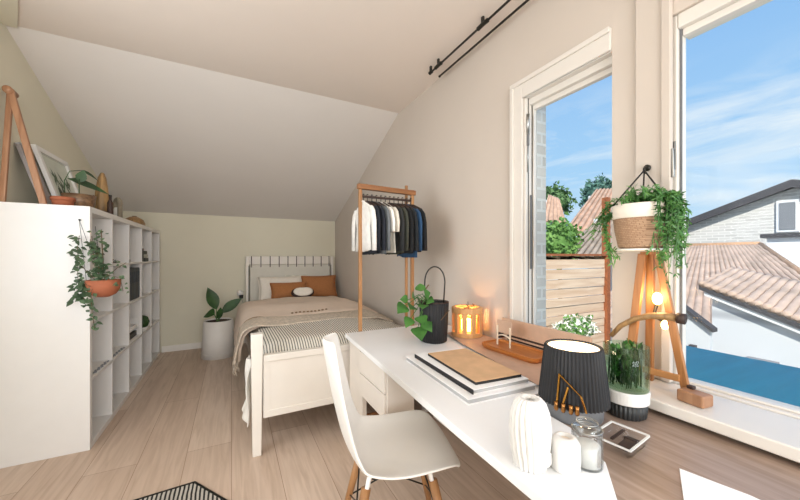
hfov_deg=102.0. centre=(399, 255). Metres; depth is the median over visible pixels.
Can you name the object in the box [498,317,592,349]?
window sill
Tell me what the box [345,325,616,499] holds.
desk
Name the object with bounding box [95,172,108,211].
cone
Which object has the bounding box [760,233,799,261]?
outbuilding
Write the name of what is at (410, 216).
garment
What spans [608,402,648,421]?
ribbed bowl
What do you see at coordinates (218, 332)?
planter
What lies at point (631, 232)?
basket
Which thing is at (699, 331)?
house
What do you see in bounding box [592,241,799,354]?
house
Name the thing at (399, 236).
garment
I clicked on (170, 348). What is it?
baseboard
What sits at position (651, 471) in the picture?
wooden tabletop
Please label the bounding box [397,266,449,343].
potted plant
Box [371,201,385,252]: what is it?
garment
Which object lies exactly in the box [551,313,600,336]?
flowering shrub
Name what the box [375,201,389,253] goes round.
garment
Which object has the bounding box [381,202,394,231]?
garment
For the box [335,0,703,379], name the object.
wall
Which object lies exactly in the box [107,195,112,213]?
bottle
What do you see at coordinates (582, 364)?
lamp
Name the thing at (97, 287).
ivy
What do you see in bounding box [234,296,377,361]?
duvet
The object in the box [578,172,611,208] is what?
conifer tree
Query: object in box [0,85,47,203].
stand
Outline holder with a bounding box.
[497,319,511,347]
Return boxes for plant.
[61,170,108,207]
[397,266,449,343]
[608,338,642,388]
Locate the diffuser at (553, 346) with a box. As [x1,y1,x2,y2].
[548,341,599,352]
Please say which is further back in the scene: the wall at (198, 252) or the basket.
the wall at (198, 252)
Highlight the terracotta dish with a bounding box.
[50,196,75,204]
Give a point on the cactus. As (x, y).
(145, 320)
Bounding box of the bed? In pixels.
[246,256,428,456]
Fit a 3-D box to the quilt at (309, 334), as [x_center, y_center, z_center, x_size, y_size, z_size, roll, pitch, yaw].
[-0.504,0.601,2.546,1.092,0.148,0.754,0,0,-27]
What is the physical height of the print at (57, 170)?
0.354 m
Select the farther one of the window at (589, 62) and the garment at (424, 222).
the garment at (424, 222)
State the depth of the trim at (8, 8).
1.77 m
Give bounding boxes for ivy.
[66,219,128,330]
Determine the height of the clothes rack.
1.677 m
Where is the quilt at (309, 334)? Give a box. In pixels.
[257,318,402,353]
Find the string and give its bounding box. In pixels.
[93,360,108,372]
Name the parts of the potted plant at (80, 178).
stem, pot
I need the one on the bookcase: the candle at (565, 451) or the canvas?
the canvas
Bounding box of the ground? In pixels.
[562,278,584,314]
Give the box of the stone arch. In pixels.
[113,197,122,217]
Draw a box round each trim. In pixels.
[0,0,17,27]
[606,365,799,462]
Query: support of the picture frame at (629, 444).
on the wooden tabletop
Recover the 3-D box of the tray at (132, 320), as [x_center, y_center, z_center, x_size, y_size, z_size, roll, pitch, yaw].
[-2.507,0.627,2.838,0.270,0.079,0.370,0,0,-27]
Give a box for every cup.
[554,400,558,410]
[561,403,565,412]
[568,405,573,414]
[575,406,579,415]
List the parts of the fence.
board panel, rail, post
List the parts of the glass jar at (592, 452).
lid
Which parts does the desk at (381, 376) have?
leg, drawer, drawer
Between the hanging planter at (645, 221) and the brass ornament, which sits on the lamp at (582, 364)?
the brass ornament
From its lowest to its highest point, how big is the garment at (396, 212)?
0.348 m
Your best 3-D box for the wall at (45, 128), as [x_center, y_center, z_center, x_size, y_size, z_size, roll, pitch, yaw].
[-1.616,-0.086,0.496,0.080,2.514,7.372,0,0,-27]
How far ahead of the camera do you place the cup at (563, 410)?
0.94 m
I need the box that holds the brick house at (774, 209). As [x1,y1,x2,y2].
[686,179,799,244]
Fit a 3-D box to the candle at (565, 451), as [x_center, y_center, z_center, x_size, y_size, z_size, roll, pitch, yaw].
[0.381,0.453,0.747,0.065,0.077,0.065,0,0,-27]
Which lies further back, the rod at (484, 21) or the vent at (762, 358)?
the vent at (762, 358)
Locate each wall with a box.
[0,22,97,203]
[123,211,334,352]
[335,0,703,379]
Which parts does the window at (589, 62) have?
espagnolette rod, handle, sash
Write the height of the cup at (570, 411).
0.026 m
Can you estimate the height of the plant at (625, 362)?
0.152 m
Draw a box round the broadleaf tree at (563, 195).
[546,181,577,213]
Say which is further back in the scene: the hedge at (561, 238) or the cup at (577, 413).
the hedge at (561, 238)
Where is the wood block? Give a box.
[677,384,712,408]
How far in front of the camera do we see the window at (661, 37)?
1.16 m
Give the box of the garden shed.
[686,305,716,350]
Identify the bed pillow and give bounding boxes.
[257,275,303,299]
[270,281,306,298]
[301,275,336,296]
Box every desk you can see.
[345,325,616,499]
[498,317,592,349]
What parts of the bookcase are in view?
panel, panel, shelf, shelf, shelf, panel, panel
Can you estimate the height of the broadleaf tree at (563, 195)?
9.054 m
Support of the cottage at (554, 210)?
on the ground
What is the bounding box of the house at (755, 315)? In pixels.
[698,267,799,367]
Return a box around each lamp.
[538,338,610,424]
[609,252,688,387]
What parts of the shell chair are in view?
leg, leg, leg, leg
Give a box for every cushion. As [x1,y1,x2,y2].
[250,264,329,300]
[291,287,313,296]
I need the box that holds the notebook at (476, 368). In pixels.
[428,348,520,384]
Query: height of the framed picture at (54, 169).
0.426 m
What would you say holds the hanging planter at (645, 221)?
hanging from the window at (661, 37)
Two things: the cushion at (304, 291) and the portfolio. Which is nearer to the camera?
the portfolio
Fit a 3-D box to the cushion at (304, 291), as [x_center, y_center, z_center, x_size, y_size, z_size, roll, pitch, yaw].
[-1.222,0.464,4.083,0.282,0.136,0.110,0,0,-27]
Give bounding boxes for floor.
[0,343,530,499]
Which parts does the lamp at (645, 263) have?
leg, curved arm, plate, leg, bulb, bulb, leg, arm knob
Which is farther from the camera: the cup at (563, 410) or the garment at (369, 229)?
the garment at (369, 229)
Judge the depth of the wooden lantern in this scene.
1.90 m
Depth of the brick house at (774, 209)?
9.77 m
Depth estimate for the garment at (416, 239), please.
2.11 m
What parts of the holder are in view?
leg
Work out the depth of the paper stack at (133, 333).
2.94 m
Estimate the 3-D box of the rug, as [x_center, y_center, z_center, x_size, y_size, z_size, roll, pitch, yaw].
[-1.045,1.165,1.146,1.050,0.012,0.945,0,0,-27]
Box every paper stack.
[130,324,136,330]
[130,330,136,339]
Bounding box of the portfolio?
[405,355,536,404]
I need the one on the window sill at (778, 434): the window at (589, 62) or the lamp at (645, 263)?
the lamp at (645, 263)
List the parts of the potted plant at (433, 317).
pot, handle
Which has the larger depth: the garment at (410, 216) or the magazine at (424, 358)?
the garment at (410, 216)
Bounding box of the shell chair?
[322,333,459,499]
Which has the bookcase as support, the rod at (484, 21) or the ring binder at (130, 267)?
the ring binder at (130, 267)
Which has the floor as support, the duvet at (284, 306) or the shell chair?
the shell chair
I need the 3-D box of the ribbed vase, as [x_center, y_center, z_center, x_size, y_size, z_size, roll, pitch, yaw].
[0.304,0.411,0.759,0.095,0.160,0.095,0,0,-27]
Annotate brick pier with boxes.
[537,107,545,326]
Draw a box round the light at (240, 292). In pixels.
[237,290,242,301]
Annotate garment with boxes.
[352,200,376,251]
[362,201,380,254]
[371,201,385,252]
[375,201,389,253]
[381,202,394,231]
[385,202,399,252]
[385,203,408,254]
[390,203,404,251]
[397,204,421,257]
[398,203,413,250]
[402,204,418,253]
[411,204,426,251]
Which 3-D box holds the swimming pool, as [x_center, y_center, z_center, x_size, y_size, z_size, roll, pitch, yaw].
[2.493,0.834,0.365,1.520,0.275,4.346,0,0,-27]
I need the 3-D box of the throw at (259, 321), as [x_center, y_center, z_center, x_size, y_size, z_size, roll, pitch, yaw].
[-0.766,0.730,2.897,1.333,0.483,0.499,0,0,-23]
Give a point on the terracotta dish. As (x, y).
(57, 200)
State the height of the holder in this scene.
0.128 m
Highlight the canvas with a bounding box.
[14,142,51,203]
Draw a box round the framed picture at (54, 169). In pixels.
[30,144,78,195]
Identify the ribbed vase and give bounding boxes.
[509,393,551,474]
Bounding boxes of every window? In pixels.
[510,26,611,364]
[636,0,799,419]
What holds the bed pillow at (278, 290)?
on the mattress
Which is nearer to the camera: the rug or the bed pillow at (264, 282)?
the rug
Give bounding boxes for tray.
[130,318,138,331]
[130,326,138,341]
[482,339,542,363]
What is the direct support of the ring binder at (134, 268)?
on the bookcase
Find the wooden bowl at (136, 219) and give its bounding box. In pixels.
[126,216,144,224]
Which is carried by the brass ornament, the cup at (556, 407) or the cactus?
the cup at (556, 407)
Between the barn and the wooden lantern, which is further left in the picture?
the wooden lantern
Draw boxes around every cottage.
[546,194,564,317]
[570,188,611,303]
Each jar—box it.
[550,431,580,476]
[571,416,603,472]
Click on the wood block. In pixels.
(689, 394)
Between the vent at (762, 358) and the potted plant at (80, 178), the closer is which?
the potted plant at (80, 178)
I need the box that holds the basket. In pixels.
[613,216,667,248]
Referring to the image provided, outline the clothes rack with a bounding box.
[357,183,415,414]
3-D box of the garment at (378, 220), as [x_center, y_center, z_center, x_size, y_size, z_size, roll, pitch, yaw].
[-0.220,-0.187,2.168,0.034,0.361,0.434,0,0,-27]
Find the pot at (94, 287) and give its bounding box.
[84,279,121,296]
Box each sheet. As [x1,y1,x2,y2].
[242,355,250,426]
[679,468,759,499]
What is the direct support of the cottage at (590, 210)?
on the ground
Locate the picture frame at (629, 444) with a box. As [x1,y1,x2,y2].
[601,421,649,452]
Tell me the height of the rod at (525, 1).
0.053 m
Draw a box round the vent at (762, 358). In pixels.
[746,356,779,363]
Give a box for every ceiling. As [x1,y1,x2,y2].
[5,25,397,221]
[17,0,530,112]
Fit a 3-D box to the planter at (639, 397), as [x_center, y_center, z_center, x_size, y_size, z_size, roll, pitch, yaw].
[0.718,0.437,1.029,0.125,0.039,0.125,0,0,-27]
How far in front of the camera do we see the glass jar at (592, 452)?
0.74 m
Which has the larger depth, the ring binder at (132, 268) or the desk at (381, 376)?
the ring binder at (132, 268)
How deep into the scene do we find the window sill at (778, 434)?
0.91 m
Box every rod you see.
[428,0,510,74]
[438,0,528,77]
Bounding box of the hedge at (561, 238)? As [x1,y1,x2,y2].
[546,212,584,315]
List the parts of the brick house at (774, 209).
pane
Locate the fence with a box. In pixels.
[546,197,611,354]
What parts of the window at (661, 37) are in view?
casing, handle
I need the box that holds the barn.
[556,219,611,294]
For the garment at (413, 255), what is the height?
0.380 m
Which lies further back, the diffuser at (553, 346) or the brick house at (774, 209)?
the brick house at (774, 209)
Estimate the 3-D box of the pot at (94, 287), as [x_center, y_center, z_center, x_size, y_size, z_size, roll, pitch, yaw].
[-1.753,0.191,1.915,0.164,0.100,0.163,0,0,-27]
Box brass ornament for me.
[554,373,586,415]
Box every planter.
[201,287,241,359]
[585,165,691,289]
[608,380,650,407]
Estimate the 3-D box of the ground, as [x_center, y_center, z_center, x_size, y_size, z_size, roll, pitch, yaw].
[8.694,4.221,15.793,90.000,0.100,100.000,0,0,-27]
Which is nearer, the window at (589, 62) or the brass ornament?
the brass ornament
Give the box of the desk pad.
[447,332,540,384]
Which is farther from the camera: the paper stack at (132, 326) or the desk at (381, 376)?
the paper stack at (132, 326)
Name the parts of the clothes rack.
post, hanging rail, post, post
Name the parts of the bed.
head post, rail, foot post, head rail, foot rail, foot rail, foot panel, head post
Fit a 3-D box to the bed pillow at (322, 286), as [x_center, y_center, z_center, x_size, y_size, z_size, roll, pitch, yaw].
[-1.111,0.423,4.456,0.482,0.306,0.177,0,0,-27]
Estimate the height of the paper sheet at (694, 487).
0.002 m
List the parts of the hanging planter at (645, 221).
cord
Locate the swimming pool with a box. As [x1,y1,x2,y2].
[686,346,799,406]
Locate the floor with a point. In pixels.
(182, 423)
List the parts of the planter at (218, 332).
planter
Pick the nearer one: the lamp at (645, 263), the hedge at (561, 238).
the lamp at (645, 263)
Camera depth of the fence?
5.41 m
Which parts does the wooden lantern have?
candle glass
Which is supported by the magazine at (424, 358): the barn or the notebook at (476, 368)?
the notebook at (476, 368)
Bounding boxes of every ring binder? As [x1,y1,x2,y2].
[130,267,139,296]
[130,268,131,300]
[132,268,133,299]
[134,268,135,298]
[136,268,137,297]
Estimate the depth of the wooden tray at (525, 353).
1.57 m
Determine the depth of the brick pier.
1.82 m
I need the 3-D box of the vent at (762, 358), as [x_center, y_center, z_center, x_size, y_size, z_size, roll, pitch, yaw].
[4.191,1.326,3.752,0.100,0.250,0.250,0,0,-27]
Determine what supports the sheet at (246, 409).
hanging from the bed
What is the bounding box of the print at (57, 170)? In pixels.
[41,153,75,195]
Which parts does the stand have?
leg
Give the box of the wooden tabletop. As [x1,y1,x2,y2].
[540,397,799,499]
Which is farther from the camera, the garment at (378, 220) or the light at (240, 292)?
the light at (240, 292)
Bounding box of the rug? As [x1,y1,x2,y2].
[134,481,226,499]
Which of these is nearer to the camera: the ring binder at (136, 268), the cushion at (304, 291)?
the ring binder at (136, 268)
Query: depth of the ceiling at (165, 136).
2.94 m
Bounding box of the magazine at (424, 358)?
[415,348,528,394]
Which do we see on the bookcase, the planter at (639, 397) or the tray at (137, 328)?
the tray at (137, 328)
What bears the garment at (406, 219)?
hanging from the clothes hanger
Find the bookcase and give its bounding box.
[0,202,159,468]
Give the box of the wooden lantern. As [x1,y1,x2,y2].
[452,303,482,338]
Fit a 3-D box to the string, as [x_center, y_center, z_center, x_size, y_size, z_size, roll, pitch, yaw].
[-2.001,0.741,2.167,0.022,0.011,0.262,0,0,-27]
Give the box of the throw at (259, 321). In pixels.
[232,308,393,376]
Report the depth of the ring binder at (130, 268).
2.81 m
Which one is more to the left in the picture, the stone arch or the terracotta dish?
the terracotta dish
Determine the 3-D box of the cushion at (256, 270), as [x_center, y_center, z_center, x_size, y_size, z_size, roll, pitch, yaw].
[-1.518,0.495,4.550,1.075,0.753,0.030,0,0,-27]
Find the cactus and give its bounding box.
[142,315,149,330]
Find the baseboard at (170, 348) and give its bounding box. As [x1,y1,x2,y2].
[162,337,245,352]
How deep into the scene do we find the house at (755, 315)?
3.92 m
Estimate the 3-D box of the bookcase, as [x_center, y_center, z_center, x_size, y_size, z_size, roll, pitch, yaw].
[-2.539,0.436,2.819,0.390,1.470,2.155,0,0,-27]
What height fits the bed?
1.168 m

